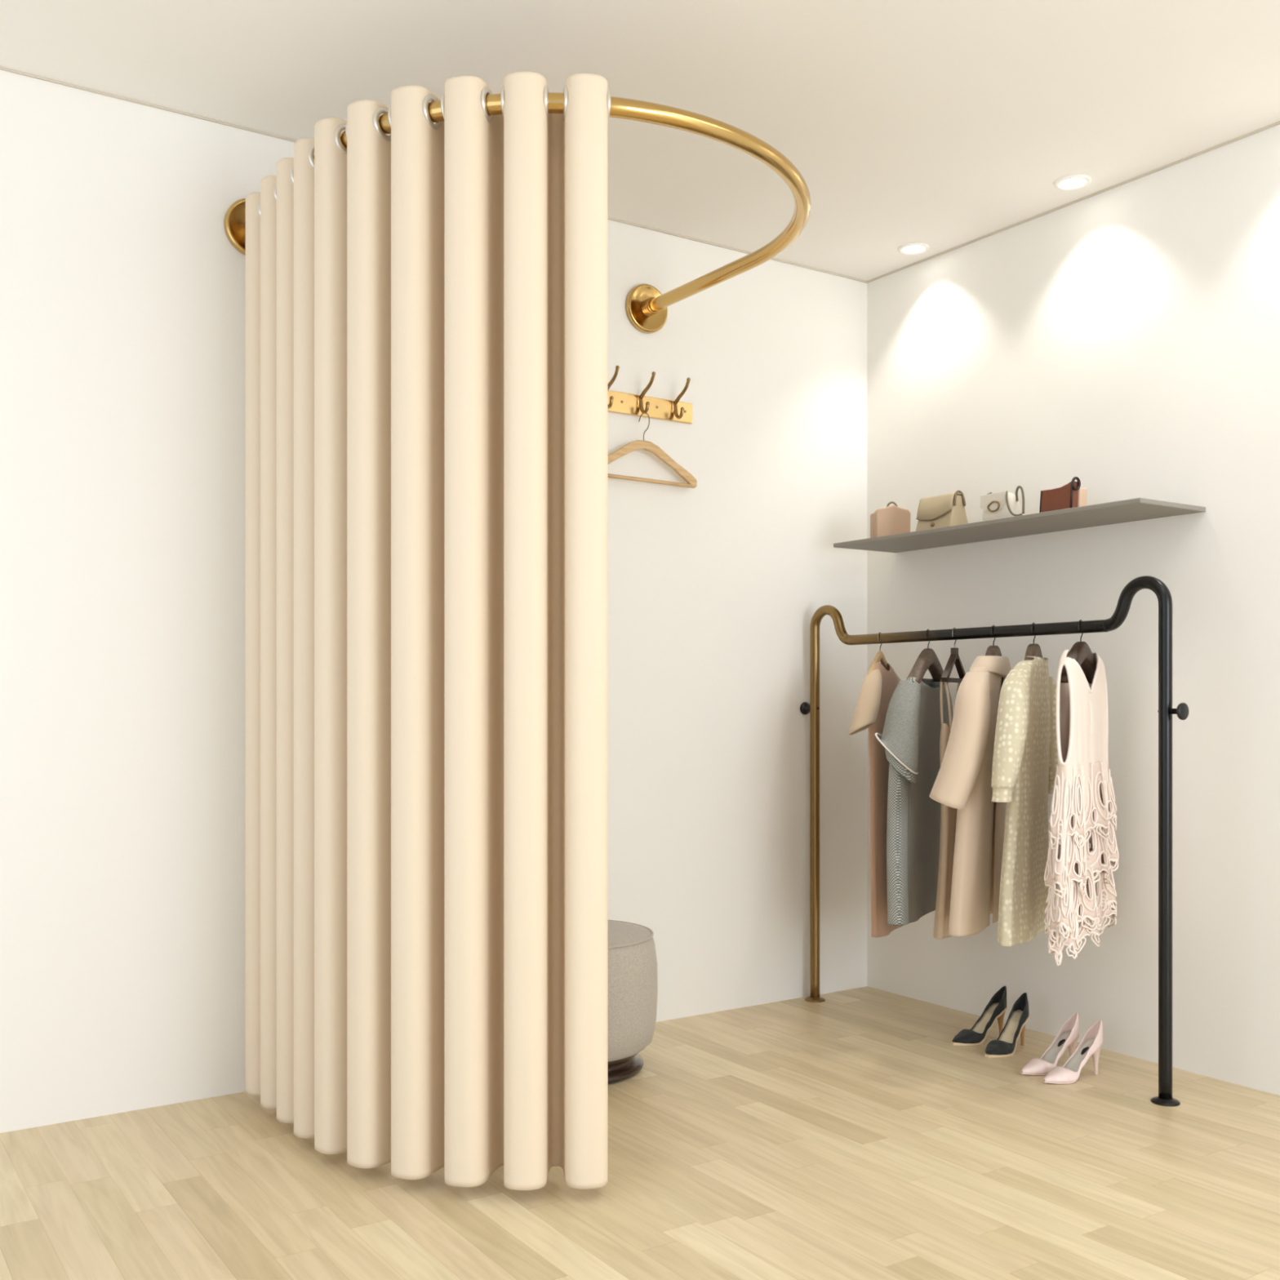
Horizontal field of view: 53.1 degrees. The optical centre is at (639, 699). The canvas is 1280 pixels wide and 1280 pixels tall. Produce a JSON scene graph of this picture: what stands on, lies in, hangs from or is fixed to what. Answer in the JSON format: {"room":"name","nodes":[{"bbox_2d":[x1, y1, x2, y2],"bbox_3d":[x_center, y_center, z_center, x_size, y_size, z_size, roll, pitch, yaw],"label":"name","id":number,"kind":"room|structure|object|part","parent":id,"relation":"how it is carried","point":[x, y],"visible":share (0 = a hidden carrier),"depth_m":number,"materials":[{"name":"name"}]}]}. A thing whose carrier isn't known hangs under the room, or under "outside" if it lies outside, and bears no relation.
{"room":"clothing store","nodes":[
{"label":"clothing store","id":0,"kind":"room"},
{"bbox_2d":[0,70,866,1133],"bbox_3d":[-1.103,-0.243,3.488,4.800,2.600,0.100,0,0,-34],"label":"wall","id":1,"kind":"structure","parent":0,"point":[122,281],"depth_m":3.40,"materials":[{"name":"white paint"}]},
{"bbox_2d":[0,66,866,283],"bbox_3d":[-1.117,-1.540,3.415,4.694,0.006,0.006,0,0,-34],"label":"trim","id":2,"kind":"structure","parent":1,"relation":"attached to","point":[3,68],"depth_m":3.43,"materials":[{"name":"beige paint"}]},
{"bbox_2d":[223,92,810,333],"bbox_3d":[-0.183,-1.274,3.320,1.436,0.156,1.200,0,0,-34],"label":"curtain rod","id":3,"kind":"object","parent":1,"relation":"attached to","point":[646,309],"visible":0.68,"depth_m":3.13,"materials":[{"name":"gold metal"}]},
{"bbox_2d":[245,71,610,1190],"bbox_3d":[-0.597,-0.144,2.991,1.182,2.342,0.315,0,0,38],"label":"curtain","id":4,"kind":"object","parent":3,"relation":"hanging from","point":[426,301],"visible":1,"depth_m":2.77,"materials":[{"name":"beige fabric"}]},
{"bbox_2d":[607,365,692,423],"bbox_3d":[-0.094,-0.984,4.041,0.700,0.126,0.099,0,0,-34],"label":"hook rail","id":5,"kind":"object","parent":1,"relation":"attached to","point":[620,402],"visible":0.52,"depth_m":4.16,"materials":[{"name":"gold metal"}]},
{"bbox_3d":[-0.118,-0.955,4.078,0.700,0.067,0.012,0,0,-34],"label":"plate","id":6,"kind":"part","parent":5,"relation":"part of","materials":[{"name":"gold metal"}]},
{"bbox_2d":[607,412,697,488],"bbox_3d":[0.013,-0.813,4.115,0.428,0.223,0.059,0,0,-36],"label":"clothes hanger","id":7,"kind":"object","parent":5,"relation":"hanging from","point":[647,446],"visible":0.9,"depth_m":4.13,"materials":[{"name":"brown wood"}]},
{"bbox_2d":[0,986,1279,1279],"bbox_3d":[0.617,1.107,0.909,4.800,0.100,6.300,0,0,-34],"label":"floor","id":8,"kind":"structure","parent":0,"point":[846,1135],"depth_m":2.80,"materials":[{"name":"brown wood"}]},
{"bbox_2d":[607,920,657,1084],"bbox_3d":[-0.199,0.854,3.680,0.500,0.399,0.500,0,0,-34],"label":"stool","id":9,"kind":"object","parent":8,"relation":"on","point":[632,961],"visible":0.31,"depth_m":3.52,"materials":[{"name":"fabric"}]},
{"bbox_2d":[950,986,1007,1045],"bbox_3d":[1.052,0.977,3.971,0.218,0.158,0.081,0,0,-28],"label":"shoe","id":10,"kind":"object","parent":8,"relation":"on","point":[996,1008],"visible":1,"depth_m":3.98,"materials":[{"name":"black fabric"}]},
{"bbox_2d":[800,575,1188,1106],"bbox_3d":[0.998,0.363,3.934,0.072,1.387,1.488,0,0,-34],"label":"clothes rack","id":11,"kind":"object","parent":8,"relation":"on","point":[1166,711],"visible":1,"depth_m":3.47,"materials":[{"name":"black metal"}]},
{"bbox_2d":[866,631,889,675],"bbox_3d":[0.795,-0.139,4.238,0.016,0.172,0.303,0,0,26],"label":"clothes hanger","id":12,"kind":"object","parent":11,"relation":"hanging from","point":[880,657],"visible":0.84,"depth_m":4.22,"materials":[{"name":"brown wood"}]},
{"bbox_2d":[848,662,902,937],"bbox_3d":[0.803,0.316,4.234,0.093,0.882,0.523,0,0,26],"label":"dress","id":13,"kind":"object","parent":12,"relation":"hanging from","point":[877,688],"visible":0.65,"depth_m":4.10,"materials":[{"name":"beige fabric"}]},
{"bbox_2d":[906,629,948,684],"bbox_3d":[0.914,-0.132,4.060,0.042,0.186,0.384,0,0,27],"label":"clothes hanger","id":14,"kind":"object","parent":11,"relation":"hanging from","point":[927,659],"visible":0.89,"depth_m":4.01,"materials":[{"name":"brown wood"}]},
{"bbox_2d":[941,627,965,682],"bbox_3d":[0.975,-0.140,3.968,0.018,0.170,0.248,0,0,28],"label":"clothes hanger","id":15,"kind":"object","parent":11,"relation":"hanging from","point":[954,658],"visible":0.8,"depth_m":3.95,"materials":[{"name":"brown wood"}]},
{"bbox_2d":[933,680,959,939],"bbox_3d":[0.960,0.327,3.972,0.062,0.796,0.225,0,0,28],"label":"dress","id":16,"kind":"object","parent":15,"relation":"hanging from","point":[948,814],"visible":0.44,"depth_m":3.89,"materials":[{"name":"beige fabric"}]},
{"bbox_2d":[985,625,1003,691],"bbox_3d":[1.061,-0.122,3.840,0.036,0.205,0.276,0,0,30],"label":"clothes hanger","id":17,"kind":"object","parent":11,"relation":"hanging from","point":[993,650],"visible":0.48,"depth_m":3.82,"materials":[{"name":"brown wood"}]},
{"bbox_2d":[1024,622,1042,660],"bbox_3d":[1.143,-0.120,3.716,0.036,0.210,0.247,0,0,31],"label":"clothes hanger","id":18,"kind":"object","parent":11,"relation":"hanging from","point":[1033,649],"visible":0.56,"depth_m":3.69,"materials":[{"name":"brown wood"}]},
{"bbox_2d":[991,656,1057,946],"bbox_3d":[1.128,0.275,3.712,0.100,0.803,0.479,0,0,31],"label":"dress","id":19,"kind":"object","parent":18,"relation":"hanging from","point":[1025,757],"visible":0.89,"depth_m":3.59,"materials":[{"name":"beige fabric"}]},
{"bbox_2d":[1060,619,1096,684],"bbox_3d":[1.233,-0.135,3.581,0.042,0.179,0.325,0,0,34],"label":"clothes hanger","id":20,"kind":"object","parent":11,"relation":"hanging from","point":[1080,651],"visible":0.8,"depth_m":3.56,"materials":[{"name":"brown wood"}]},
{"bbox_2d":[1044,649,1119,965],"bbox_3d":[1.235,0.284,3.570,0.140,0.842,0.496,0,0,34],"label":"dress","id":21,"kind":"object","parent":20,"relation":"hanging from","point":[1083,808],"visible":0.95,"depth_m":3.44,"materials":[{"name":"beige fabric"}]},
{"bbox_3d":[1.234,0.538,3.571,0.130,0.210,0.493,0,0,34],"label":"lace cord","id":22,"kind":"part","parent":21,"relation":"part of","materials":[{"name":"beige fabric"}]},
{"bbox_3d":[1.234,0.419,3.568,0.125,0.230,0.490,0,0,34],"label":"lace cord","id":23,"kind":"part","parent":21,"relation":"part of","materials":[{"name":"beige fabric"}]},
{"bbox_3d":[1.236,0.621,3.567,0.123,0.168,0.456,0,0,34],"label":"lace cord","id":24,"kind":"part","parent":21,"relation":"part of","materials":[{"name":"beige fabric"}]},
{"bbox_3d":[1.236,0.290,3.568,0.128,0.232,0.442,0,0,34],"label":"lace cord","id":25,"kind":"part","parent":21,"relation":"part of","materials":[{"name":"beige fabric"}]},
{"bbox_2d":[984,992,1030,1057],"bbox_3d":[1.105,0.977,3.857,0.218,0.158,0.081,0,0,-43],"label":"shoe","id":26,"kind":"object","parent":8,"relation":"on","point":[1005,1045],"visible":1,"depth_m":3.87,"materials":[{"name":"black leather"}]},
{"bbox_2d":[1020,1012,1079,1075],"bbox_3d":[1.169,0.980,3.650,0.213,0.153,0.074,0,0,-27],"label":"shoe","id":27,"kind":"object","parent":8,"relation":"on","point":[1068,1036],"visible":0.94,"depth_m":3.66,"materials":[{"name":"pink leather"}]},
{"bbox_2d":[1043,1019,1102,1084],"bbox_3d":[1.207,0.980,3.569,0.213,0.153,0.074,0,0,-26],"label":"shoe","id":28,"kind":"object","parent":8,"relation":"on","point":[1091,1043],"visible":1,"depth_m":3.58,"materials":[{"name":"pink leather"}]},
{"bbox_2d":[0,0,1279,280],"bbox_3d":[0.617,-1.593,0.909,4.800,0.100,6.300,0,0,-34],"label":"ceiling","id":29,"kind":"structure","parent":0,"point":[943,125],"depth_m":3.15,"materials":[{"name":"white paint"}]},
{"bbox_2d":[897,242,929,254],"bbox_3d":[0.935,-1.540,4.371,0.108,0.007,0.108,0,0,-34],"label":"recessed light","id":30,"kind":"object","parent":29,"relation":"in","point":[912,248],"visible":1,"depth_m":4.37,"materials":[{"name":"white"}]},
{"bbox_2d":[1053,173,1092,190],"bbox_3d":[1.289,-1.540,3.812,0.108,0.007,0.108,0,0,-34],"label":"recessed light","id":31,"kind":"object","parent":29,"relation":"in","point":[1071,182],"visible":1,"depth_m":3.81,"materials":[{"name":"white"}]},
{"bbox_2d":[875,677,953,925],"bbox_3d":[0.888,0.306,4.074,0.129,0.751,0.561,0,0,29],"label":"dress","id":32,"kind":"object","parent":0,"point":[910,737],"visible":0.91,"depth_m":3.89,"materials":[{"name":"grey fabric"}]},
{"bbox_3d":[0.926,0.306,4.081,0.053,0.750,0.452,0,0,25],"label":"panel","id":33,"kind":"part","parent":32,"relation":"part of","materials":[{"name":"grey fabric"}]},
{"bbox_2d":[928,655,1011,936],"bbox_3d":[1.014,0.273,3.831,0.153,0.807,0.556,0,0,30],"label":"coat","id":34,"kind":"object","parent":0,"point":[963,780],"visible":0.84,"depth_m":3.68,"materials":[{"name":"beige fabric"}]},
{"bbox_2d":[866,124,1279,1095],"bbox_3d":[2.600,-0.243,2.172,0.100,2.600,6.200,0,0,-34],"label":"wall","id":35,"kind":"structure","parent":0,"point":[1123,340],"depth_m":3.80,"materials":[{"name":"white paint"}]},
{"bbox_2d":[833,497,1205,552],"bbox_3d":[1.130,-0.535,4.016,0.300,0.014,1.210,0,0,-34],"label":"wall shelf","id":36,"kind":"object","parent":35,"relation":"attached to","point":[1137,508],"visible":1,"depth_m":3.89,"materials":[{"name":"grey wood"}]},
{"bbox_2d":[870,501,911,537],"bbox_3d":[0.852,-0.608,4.370,0.125,0.132,0.074,0,0,-10],"label":"handbag","id":37,"kind":"object","parent":36,"relation":"on","point":[892,519],"visible":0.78,"depth_m":4.33,"materials":[{"name":"beige leather"}]},
{"bbox_3d":[0.850,-0.591,4.385,0.118,0.097,0.044,0,0,-10],"label":"panel","id":38,"kind":"part","parent":37,"relation":"part of","materials":[{"name":"beige leather"}]},
{"bbox_3d":[0.857,-0.663,4.348,0.042,0.021,0.007,0,0,-10],"label":"handle","id":39,"kind":"part","parent":37,"relation":"part of","materials":[{"name":"brown leather"}]},
{"bbox_2d":[915,489,968,531],"bbox_3d":[0.981,-0.607,4.151,0.095,0.129,0.160,0,0,-34],"label":"handbag","id":40,"kind":"object","parent":36,"relation":"on","point":[946,509],"visible":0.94,"depth_m":4.11,"materials":[{"name":"beige leather"}]},
{"bbox_2d":[980,485,1024,520],"bbox_3d":[1.123,-0.596,3.925,0.080,0.104,0.174,0,0,-28],"label":"handbag","id":41,"kind":"object","parent":36,"relation":"on","point":[1002,504],"visible":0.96,"depth_m":3.90,"materials":[{"name":"beige leather"}]},
{"bbox_2d":[1039,476,1087,512],"bbox_3d":[1.241,-0.594,3.751,0.072,0.102,0.124,0,0,-34],"label":"handbag","id":42,"kind":"object","parent":36,"relation":"on","point":[1069,495],"visible":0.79,"depth_m":3.72,"materials":[{"name":"brown leather"}]},
{"bbox_3d":[1.258,-0.625,3.694,0.037,0.040,0.008,0,0,-34],"label":"ring handle","id":43,"kind":"part","parent":42,"relation":"part of","materials":[{"name":"black metal"}]},
{"bbox_2d":[866,120,1279,283],"bbox_3d":[2.556,-1.540,2.142,0.006,0.006,6.200,0,0,-34],"label":"trim","id":44,"kind":"structure","parent":35,"relation":"attached to","point":[1277,122],"depth_m":3.91,"materials":[{"name":"beige paint"}]}
]}

